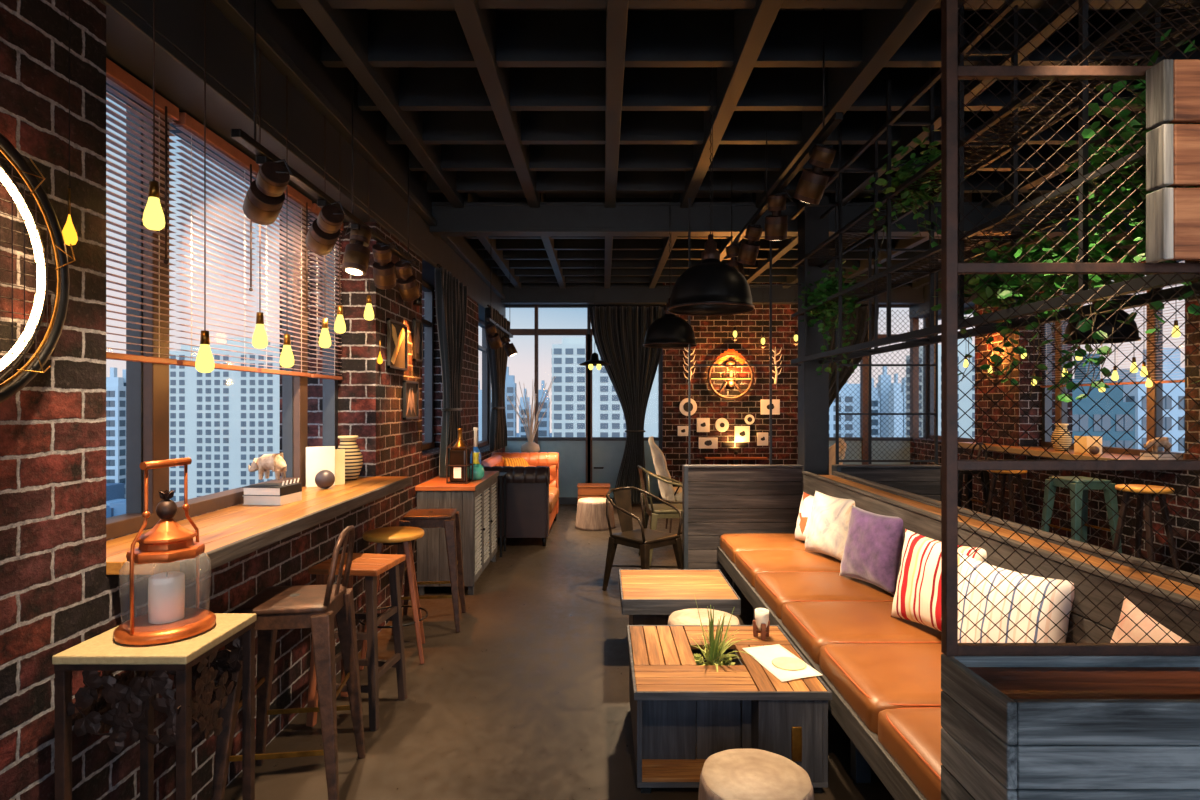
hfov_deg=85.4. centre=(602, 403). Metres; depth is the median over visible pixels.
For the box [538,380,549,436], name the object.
tower
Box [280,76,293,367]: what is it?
hanging bulb
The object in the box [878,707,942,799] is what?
seat cushion
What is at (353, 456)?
striped vase
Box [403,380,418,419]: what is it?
framed picture
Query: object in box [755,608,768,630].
cup
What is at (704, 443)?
framed picture
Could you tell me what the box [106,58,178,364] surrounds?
window blind
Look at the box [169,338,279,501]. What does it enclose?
tower
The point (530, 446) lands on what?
vase
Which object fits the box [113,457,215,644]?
candle lantern
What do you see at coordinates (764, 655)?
paper sheet
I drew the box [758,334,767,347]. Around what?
bulb
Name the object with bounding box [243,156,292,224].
track spotlight
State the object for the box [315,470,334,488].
decorative ball
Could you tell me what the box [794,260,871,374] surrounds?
ivy plant
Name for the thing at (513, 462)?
pillow
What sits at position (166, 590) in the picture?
candle
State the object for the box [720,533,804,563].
seat cushion
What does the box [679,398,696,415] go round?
wall plate
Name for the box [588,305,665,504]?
curtain
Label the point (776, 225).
track spotlight
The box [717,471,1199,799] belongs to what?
seat
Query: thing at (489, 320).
track
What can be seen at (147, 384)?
window
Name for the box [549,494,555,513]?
seat cushion
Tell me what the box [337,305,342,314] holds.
socket
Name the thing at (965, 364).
bulb
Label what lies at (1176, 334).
bulb
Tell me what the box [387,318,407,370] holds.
framed picture
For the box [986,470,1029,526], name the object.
bar stool
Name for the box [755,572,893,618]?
seat cushion
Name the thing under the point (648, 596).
coffee table
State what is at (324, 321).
socket
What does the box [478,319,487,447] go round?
window
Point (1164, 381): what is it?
window blind
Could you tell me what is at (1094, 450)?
decorative ball
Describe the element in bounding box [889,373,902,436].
tower
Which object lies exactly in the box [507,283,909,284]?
trim
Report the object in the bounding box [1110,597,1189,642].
pillow
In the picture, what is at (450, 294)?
curtain
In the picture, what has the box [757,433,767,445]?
framed picture
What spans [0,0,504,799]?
wall
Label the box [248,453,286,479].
figurine
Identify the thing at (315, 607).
bar stool
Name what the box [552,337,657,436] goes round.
tower
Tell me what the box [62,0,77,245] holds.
hanging bulb
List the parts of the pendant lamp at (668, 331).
lamp shade, chain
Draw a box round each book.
[242,478,301,495]
[242,491,301,504]
[306,446,334,486]
[335,449,344,484]
[1074,436,1086,452]
[1087,436,1101,453]
[1139,452,1182,457]
[1140,456,1182,459]
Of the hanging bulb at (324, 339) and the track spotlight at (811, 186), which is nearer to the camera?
the track spotlight at (811, 186)
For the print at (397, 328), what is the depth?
4.62 m
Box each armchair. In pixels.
[602,486,683,590]
[637,465,681,565]
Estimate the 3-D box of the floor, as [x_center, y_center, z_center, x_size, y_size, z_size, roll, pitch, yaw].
[1.550,1.560,3.625,7.300,0.120,12.450,0,0,0]
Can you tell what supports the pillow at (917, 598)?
on the seat cushion at (814, 625)
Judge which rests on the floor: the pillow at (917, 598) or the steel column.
the steel column
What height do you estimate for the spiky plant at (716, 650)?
0.360 m
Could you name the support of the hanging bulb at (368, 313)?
hanging from the wall at (57, 594)
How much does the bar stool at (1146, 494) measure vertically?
0.871 m
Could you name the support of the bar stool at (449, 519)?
on the floor
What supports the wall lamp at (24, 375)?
attached to the wall at (57, 594)
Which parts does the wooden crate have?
lid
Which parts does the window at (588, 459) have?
panel, rail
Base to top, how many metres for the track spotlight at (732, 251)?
0.277 m
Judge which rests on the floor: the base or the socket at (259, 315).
the base
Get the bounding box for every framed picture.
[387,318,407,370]
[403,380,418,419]
[413,318,422,361]
[678,426,687,435]
[697,418,709,431]
[699,438,717,448]
[735,426,749,441]
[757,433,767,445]
[761,399,779,414]
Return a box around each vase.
[337,436,362,480]
[505,377,554,452]
[1051,423,1071,450]
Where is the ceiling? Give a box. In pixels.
[271,0,1199,287]
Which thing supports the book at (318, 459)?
on the countertop at (231, 533)
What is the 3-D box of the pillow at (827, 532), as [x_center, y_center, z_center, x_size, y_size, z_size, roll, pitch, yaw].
[1.498,0.800,4.266,0.167,0.410,0.442,0,0,-21]
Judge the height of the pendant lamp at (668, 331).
1.444 m
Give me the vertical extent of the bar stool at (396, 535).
0.742 m
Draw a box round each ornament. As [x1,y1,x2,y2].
[683,348,695,378]
[769,344,781,383]
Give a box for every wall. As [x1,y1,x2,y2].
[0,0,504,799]
[662,283,797,503]
[682,465,940,585]
[910,260,1199,575]
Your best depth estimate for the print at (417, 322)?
5.12 m
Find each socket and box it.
[68,188,70,214]
[148,181,159,198]
[200,330,209,344]
[256,312,263,323]
[283,334,290,344]
[322,318,327,327]
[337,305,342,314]
[366,295,371,303]
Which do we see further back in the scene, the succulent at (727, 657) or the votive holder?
the votive holder
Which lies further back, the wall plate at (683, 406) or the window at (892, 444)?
the window at (892, 444)
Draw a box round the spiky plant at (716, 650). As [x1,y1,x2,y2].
[689,595,757,671]
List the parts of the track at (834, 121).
rail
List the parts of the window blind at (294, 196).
ladder cord, head rail, rail, ladder cord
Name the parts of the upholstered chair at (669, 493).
backrest, leg, seat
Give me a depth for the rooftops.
315.18 m
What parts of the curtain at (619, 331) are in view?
rod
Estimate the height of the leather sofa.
0.880 m
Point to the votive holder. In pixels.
(761, 624)
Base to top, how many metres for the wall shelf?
0.135 m
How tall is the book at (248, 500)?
0.042 m
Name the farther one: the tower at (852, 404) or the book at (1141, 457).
the tower at (852, 404)
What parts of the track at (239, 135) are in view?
rail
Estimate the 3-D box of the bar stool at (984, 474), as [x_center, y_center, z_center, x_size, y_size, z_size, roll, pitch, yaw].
[4.080,0.968,7.350,0.437,1.067,0.437,0,0,-3]
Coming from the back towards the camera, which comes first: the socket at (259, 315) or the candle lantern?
the socket at (259, 315)
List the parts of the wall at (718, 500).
post, post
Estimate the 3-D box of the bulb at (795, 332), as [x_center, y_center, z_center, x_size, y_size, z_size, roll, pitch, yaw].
[2.465,-1.325,8.300,0.124,1.149,0.107,0,0,0]
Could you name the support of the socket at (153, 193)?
attached to the hanging bulb at (153, 216)
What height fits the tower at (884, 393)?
92.340 m
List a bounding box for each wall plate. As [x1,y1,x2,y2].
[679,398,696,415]
[715,418,728,431]
[745,415,754,424]
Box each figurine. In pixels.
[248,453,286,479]
[1144,437,1171,451]
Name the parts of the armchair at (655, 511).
leg, leg, seat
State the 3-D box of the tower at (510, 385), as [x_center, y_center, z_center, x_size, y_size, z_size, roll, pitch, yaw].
[-35.940,28.833,241.991,7.135,85.334,4.437,0,0,0]
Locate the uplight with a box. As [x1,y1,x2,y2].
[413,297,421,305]
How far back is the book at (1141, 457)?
5.29 m
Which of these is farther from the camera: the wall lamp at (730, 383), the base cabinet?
the wall lamp at (730, 383)
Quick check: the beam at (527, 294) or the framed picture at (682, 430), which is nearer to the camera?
the beam at (527, 294)
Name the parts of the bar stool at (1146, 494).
leg, leg, swivel plate, seat, leg, leg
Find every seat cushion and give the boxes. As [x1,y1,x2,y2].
[549,487,558,501]
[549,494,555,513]
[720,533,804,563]
[735,550,840,587]
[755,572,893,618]
[781,601,940,664]
[819,643,942,734]
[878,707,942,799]
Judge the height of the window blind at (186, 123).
1.015 m
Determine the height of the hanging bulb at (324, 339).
1.610 m
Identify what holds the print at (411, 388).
attached to the framed picture at (410, 388)
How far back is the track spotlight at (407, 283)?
4.27 m
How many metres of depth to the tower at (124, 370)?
338.22 m
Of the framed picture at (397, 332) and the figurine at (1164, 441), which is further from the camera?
the figurine at (1164, 441)
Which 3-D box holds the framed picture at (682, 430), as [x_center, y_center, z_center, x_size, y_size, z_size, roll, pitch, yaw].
[1.181,0.399,9.587,0.162,0.148,0.024,0,0,0]
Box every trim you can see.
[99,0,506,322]
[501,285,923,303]
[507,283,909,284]
[909,237,1184,318]
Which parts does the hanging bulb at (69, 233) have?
cord, glass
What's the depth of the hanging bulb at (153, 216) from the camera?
2.09 m
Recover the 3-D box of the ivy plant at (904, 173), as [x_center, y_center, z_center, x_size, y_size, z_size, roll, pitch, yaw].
[1.642,-1.119,3.459,0.403,0.619,1.004,0,0,8]
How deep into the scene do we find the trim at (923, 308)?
8.84 m
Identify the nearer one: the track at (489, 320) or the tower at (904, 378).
the track at (489, 320)
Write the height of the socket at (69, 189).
0.070 m
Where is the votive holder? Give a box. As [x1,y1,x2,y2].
[753,608,769,639]
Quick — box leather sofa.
[481,452,558,545]
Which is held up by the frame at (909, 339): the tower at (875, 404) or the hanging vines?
the hanging vines
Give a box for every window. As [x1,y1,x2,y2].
[106,82,337,539]
[422,280,434,449]
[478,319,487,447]
[488,304,661,503]
[829,304,927,464]
[928,306,974,441]
[1041,287,1184,459]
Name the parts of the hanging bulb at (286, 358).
glass, cord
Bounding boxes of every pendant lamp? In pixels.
[579,353,610,369]
[643,194,696,347]
[667,67,754,315]
[1062,163,1140,344]
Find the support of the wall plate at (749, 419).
attached to the wall at (712, 333)
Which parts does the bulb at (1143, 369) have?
glass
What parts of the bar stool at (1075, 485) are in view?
leg, foot rail, leg, seat, leg, foot rail, leg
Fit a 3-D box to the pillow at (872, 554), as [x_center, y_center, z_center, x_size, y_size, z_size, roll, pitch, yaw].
[1.498,0.800,3.615,0.167,0.410,0.442,0,0,-20]
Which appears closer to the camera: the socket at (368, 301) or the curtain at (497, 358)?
the socket at (368, 301)
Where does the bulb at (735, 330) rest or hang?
hanging from the ceiling
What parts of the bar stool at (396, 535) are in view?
leg, leg, swivel plate, seat, leg, leg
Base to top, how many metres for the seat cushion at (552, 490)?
0.190 m
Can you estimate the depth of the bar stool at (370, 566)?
3.04 m
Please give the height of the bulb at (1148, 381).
1.757 m
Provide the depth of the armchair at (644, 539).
5.19 m
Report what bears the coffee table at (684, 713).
on the floor
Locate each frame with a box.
[688,198,800,464]
[791,0,1199,363]
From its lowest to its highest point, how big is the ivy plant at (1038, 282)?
0.580 m
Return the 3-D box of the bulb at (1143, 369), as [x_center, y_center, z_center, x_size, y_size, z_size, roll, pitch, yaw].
[4.411,-1.061,5.300,0.049,1.677,0.048,0,0,0]
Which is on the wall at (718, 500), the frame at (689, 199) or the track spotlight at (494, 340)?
the frame at (689, 199)
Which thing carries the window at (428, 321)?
in the wall at (57, 594)
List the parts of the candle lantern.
glass, handle, crown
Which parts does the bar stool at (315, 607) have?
leg, foot rail, leg, foot rail, seat, foot rail, leg, foot rail, leg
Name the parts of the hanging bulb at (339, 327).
glass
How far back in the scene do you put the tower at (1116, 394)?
80.00 m
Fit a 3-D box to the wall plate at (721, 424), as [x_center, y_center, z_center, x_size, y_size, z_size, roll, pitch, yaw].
[1.758,0.310,9.588,0.207,0.207,0.022,0,0,0]
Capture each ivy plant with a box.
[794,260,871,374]
[865,127,975,266]
[931,186,1136,385]
[997,222,1199,401]
[1060,29,1198,308]
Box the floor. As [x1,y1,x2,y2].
[224,504,894,799]
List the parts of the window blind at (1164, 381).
rail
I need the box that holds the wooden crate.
[577,483,609,499]
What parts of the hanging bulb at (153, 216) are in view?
glass, cord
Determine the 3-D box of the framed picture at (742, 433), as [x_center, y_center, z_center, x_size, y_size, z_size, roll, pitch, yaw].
[2.053,0.443,9.587,0.222,0.236,0.024,0,0,0]
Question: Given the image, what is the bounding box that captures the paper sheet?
[742,644,821,681]
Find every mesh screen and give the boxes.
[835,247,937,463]
[941,0,1199,655]
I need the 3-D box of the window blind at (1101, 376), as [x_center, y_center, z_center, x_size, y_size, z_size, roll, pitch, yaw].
[4.840,-0.725,6.700,0.050,1.090,0.940,0,0,0]
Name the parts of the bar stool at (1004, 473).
leg, leg, seat, leg, leg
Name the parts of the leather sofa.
backrest, arm, arm, arm, seat, arm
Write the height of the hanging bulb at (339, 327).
1.512 m
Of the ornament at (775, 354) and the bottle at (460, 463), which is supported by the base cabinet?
the bottle at (460, 463)
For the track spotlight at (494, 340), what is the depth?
6.77 m
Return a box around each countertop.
[106,476,411,579]
[958,442,1139,459]
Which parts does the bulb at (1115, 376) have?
glass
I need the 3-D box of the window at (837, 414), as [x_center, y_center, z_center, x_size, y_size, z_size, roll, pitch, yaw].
[2.265,-0.385,5.190,0.810,1.730,0.020,0,0,0]
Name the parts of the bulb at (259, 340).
glass, cord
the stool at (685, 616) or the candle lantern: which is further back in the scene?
the stool at (685, 616)
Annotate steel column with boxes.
[798,195,828,481]
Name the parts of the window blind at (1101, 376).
rail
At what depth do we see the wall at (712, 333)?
9.60 m
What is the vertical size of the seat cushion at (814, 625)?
0.160 m
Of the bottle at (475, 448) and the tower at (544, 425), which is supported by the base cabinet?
the bottle at (475, 448)
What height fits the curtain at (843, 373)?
2.922 m
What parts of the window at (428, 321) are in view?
sill rail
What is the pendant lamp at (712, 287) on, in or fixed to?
hanging from the ceiling
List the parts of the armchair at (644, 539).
leg, seat, leg, leg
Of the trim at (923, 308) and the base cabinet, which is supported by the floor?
the base cabinet
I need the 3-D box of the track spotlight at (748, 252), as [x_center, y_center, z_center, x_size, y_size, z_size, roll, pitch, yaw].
[0.999,-1.082,4.409,0.199,0.282,0.155,0,0,42]
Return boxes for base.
[941,654,1199,799]
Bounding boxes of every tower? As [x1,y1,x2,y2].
[106,367,125,498]
[123,369,125,385]
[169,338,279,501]
[478,381,491,441]
[505,367,516,436]
[519,389,530,436]
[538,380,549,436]
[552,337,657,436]
[829,383,859,436]
[872,378,879,436]
[876,366,890,436]
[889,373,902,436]
[901,377,905,436]
[906,337,974,438]
[1072,354,1134,455]
[1111,348,1184,452]
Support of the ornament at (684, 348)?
attached to the wall at (712, 333)
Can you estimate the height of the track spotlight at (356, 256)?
0.279 m
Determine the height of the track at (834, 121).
0.595 m
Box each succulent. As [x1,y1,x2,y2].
[694,653,706,664]
[721,654,734,664]
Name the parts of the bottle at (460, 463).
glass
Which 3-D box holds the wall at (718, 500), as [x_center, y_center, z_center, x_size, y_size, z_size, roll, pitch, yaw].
[1.660,0.994,5.190,2.040,1.013,0.120,0,0,0]
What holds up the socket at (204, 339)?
attached to the hanging bulb at (204, 363)
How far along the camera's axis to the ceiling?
3.71 m
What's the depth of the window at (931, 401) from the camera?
9.66 m
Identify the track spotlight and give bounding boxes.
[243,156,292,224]
[305,200,345,254]
[342,224,371,275]
[372,242,399,288]
[394,258,419,300]
[485,323,501,348]
[500,335,517,356]
[726,242,744,276]
[737,224,762,264]
[765,192,792,240]
[794,144,835,204]
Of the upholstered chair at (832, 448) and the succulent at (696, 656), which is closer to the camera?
the succulent at (696, 656)
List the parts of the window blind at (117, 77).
rail, head rail, ladder cord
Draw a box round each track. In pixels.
[231,0,415,265]
[486,318,512,337]
[729,9,842,245]
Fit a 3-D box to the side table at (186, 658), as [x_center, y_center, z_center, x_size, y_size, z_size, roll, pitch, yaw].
[-1.250,1.075,1.848,0.348,0.850,0.352,0,0,0]
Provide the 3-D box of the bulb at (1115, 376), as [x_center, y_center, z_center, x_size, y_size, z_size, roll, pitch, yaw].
[4.253,-1.047,5.400,0.049,1.706,0.048,0,0,0]
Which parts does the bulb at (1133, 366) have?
glass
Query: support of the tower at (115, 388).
on the ground
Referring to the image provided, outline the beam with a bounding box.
[430,202,1141,236]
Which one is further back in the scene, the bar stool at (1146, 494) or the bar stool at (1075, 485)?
the bar stool at (1075, 485)
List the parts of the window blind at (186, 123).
ladder cord, head rail, rail, ladder cord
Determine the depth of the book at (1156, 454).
5.30 m
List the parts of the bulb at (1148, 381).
glass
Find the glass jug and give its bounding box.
[470,452,484,479]
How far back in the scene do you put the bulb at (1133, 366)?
4.99 m
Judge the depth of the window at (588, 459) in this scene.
9.76 m
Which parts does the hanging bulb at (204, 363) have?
glass, cord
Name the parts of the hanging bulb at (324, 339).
glass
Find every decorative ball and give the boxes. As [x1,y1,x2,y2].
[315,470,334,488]
[1089,446,1099,454]
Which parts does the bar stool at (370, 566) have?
leg, leg, seat, leg, leg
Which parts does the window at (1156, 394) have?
sill rail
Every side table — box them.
[52,613,256,799]
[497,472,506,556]
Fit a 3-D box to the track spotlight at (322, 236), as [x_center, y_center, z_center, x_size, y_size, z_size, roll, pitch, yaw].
[-1.293,-0.839,3.064,0.268,0.249,0.155,0,0,45]
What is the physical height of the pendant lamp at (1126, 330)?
1.492 m
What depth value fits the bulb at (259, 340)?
2.75 m
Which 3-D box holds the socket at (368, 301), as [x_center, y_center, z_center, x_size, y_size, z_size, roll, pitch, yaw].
[-1.451,-0.647,4.030,0.031,0.050,0.031,0,0,0]
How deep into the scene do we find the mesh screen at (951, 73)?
1.54 m
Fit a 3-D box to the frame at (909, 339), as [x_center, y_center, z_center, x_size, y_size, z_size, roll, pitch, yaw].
[1.645,-1.135,3.405,0.264,1.625,3.670,0,0,0]
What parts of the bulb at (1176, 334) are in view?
glass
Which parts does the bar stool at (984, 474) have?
leg, leg, leg, leg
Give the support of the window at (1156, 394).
in the wall at (995, 394)
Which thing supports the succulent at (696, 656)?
on the coffee table at (684, 713)
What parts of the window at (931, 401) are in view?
sill rail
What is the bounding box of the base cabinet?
[415,471,499,594]
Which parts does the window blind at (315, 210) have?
head rail, rail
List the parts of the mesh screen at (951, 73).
post, cross rail, cross rail, cross rail, cross rail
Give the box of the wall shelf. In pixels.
[705,457,766,464]
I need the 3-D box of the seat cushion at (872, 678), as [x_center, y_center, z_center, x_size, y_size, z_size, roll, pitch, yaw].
[1.247,1.083,2.498,0.660,0.160,0.577,0,0,0]
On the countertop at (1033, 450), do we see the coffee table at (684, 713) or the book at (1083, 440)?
the book at (1083, 440)
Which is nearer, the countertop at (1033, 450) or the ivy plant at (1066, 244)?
the ivy plant at (1066, 244)
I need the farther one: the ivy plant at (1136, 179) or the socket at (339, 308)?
the socket at (339, 308)
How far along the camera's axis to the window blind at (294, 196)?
3.51 m
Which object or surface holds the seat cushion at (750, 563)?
on the seat
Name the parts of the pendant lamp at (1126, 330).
lamp shade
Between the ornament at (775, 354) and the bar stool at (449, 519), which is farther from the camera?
the ornament at (775, 354)
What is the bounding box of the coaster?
[772,657,805,669]
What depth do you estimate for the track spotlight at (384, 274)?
3.82 m
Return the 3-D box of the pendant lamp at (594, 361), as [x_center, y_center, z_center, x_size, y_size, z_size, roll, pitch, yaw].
[-0.100,-1.183,8.000,0.393,1.531,0.391,0,0,0]
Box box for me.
[1146,59,1199,263]
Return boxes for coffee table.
[619,569,740,624]
[627,625,831,792]
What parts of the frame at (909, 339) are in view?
long rail, long rail, long rail, long rail, long rail, long rail, long rail, long rail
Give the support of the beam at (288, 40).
attached to the wall at (57, 594)
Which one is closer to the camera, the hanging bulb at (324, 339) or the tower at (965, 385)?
the hanging bulb at (324, 339)
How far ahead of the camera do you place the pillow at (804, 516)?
4.68 m
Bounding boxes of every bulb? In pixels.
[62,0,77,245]
[142,0,164,229]
[195,0,214,372]
[252,49,267,348]
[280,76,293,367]
[319,318,330,347]
[334,305,345,333]
[364,295,373,319]
[377,352,382,363]
[730,327,739,340]
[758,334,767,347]
[791,331,797,344]
[963,356,968,367]
[1111,366,1118,380]
[1130,357,1137,372]
[1140,362,1147,376]
[1145,373,1152,386]
[1172,320,1180,337]
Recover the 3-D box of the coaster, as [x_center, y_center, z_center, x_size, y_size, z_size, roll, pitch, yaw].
[0.781,1.089,2.729,0.140,0.004,0.140,0,0,0]
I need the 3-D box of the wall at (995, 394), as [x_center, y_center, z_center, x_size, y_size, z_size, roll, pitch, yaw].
[4.905,-0.225,3.625,0.590,3.450,12.450,0,0,0]
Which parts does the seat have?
leg, rail, leg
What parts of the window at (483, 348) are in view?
sill rail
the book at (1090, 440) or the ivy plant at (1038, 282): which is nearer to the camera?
the ivy plant at (1038, 282)
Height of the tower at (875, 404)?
85.234 m
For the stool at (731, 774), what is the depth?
2.08 m
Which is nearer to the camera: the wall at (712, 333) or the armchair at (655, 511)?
the armchair at (655, 511)
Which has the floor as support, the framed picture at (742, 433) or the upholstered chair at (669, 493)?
the upholstered chair at (669, 493)
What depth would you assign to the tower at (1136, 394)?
100.00 m
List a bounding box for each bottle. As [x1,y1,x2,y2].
[446,428,472,483]
[470,427,480,463]
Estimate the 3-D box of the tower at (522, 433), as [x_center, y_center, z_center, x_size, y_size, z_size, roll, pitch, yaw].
[-36.171,32.181,301.390,5.197,78.638,3.313,0,0,0]
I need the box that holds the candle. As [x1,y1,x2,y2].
[148,571,184,623]
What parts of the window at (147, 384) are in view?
sill rail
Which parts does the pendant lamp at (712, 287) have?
chain, lamp shade, cord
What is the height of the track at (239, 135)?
0.855 m
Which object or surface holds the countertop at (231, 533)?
attached to the wall at (57, 594)
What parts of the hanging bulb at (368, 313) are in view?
glass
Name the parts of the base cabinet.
door, door, door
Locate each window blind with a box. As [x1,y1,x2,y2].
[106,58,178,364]
[173,112,258,371]
[253,174,311,376]
[308,203,343,379]
[1040,291,1108,387]
[1109,260,1184,384]
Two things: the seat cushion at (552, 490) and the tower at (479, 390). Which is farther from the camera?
the tower at (479, 390)
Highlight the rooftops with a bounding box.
[106,483,125,517]
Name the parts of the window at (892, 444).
panel, rail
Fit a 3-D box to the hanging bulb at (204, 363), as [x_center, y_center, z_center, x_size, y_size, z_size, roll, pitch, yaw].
[-1.445,-1.006,2.360,0.061,1.787,0.060,0,0,0]
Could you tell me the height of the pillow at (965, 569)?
0.410 m
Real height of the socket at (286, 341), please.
0.050 m
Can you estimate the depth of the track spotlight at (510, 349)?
7.85 m
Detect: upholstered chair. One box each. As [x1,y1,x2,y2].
[649,436,681,532]
[829,438,846,474]
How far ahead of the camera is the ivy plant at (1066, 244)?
2.54 m
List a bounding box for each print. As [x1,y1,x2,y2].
[391,322,404,367]
[406,383,416,416]
[416,321,419,358]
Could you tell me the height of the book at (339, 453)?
0.205 m
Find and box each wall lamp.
[0,133,75,402]
[707,349,753,399]
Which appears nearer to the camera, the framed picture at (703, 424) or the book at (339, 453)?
the book at (339, 453)
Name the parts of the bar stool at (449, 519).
leg, leg, foot rail, seat, foot rail, leg, leg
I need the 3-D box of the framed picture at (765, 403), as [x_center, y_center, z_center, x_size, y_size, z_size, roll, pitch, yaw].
[2.466,0.044,9.587,0.281,0.222,0.025,0,0,0]
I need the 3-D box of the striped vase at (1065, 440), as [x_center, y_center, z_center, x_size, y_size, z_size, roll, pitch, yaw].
[4.620,0.334,6.550,0.172,0.271,0.172,0,0,0]
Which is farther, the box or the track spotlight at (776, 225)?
the track spotlight at (776, 225)
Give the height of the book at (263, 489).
0.068 m
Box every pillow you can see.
[502,457,528,466]
[795,492,813,540]
[804,490,854,560]
[839,505,903,595]
[891,529,986,631]
[958,552,1073,642]
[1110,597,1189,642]
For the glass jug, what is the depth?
5.48 m
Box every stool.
[211,525,365,799]
[306,553,406,730]
[359,526,427,669]
[391,509,465,634]
[575,497,614,530]
[668,608,739,624]
[698,749,813,799]
[939,442,992,515]
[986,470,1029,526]
[1041,476,1121,552]
[1112,484,1179,569]
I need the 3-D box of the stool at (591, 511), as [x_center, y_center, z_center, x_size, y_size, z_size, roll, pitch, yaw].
[-0.096,1.333,7.916,0.488,0.335,0.487,0,0,0]
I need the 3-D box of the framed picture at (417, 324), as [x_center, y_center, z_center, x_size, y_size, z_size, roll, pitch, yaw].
[-1.459,-0.500,5.120,0.024,0.330,0.200,0,0,0]
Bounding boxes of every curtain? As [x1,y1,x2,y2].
[435,264,466,477]
[484,305,509,450]
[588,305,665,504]
[797,305,879,431]
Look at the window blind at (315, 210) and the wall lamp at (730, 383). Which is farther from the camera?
the wall lamp at (730, 383)

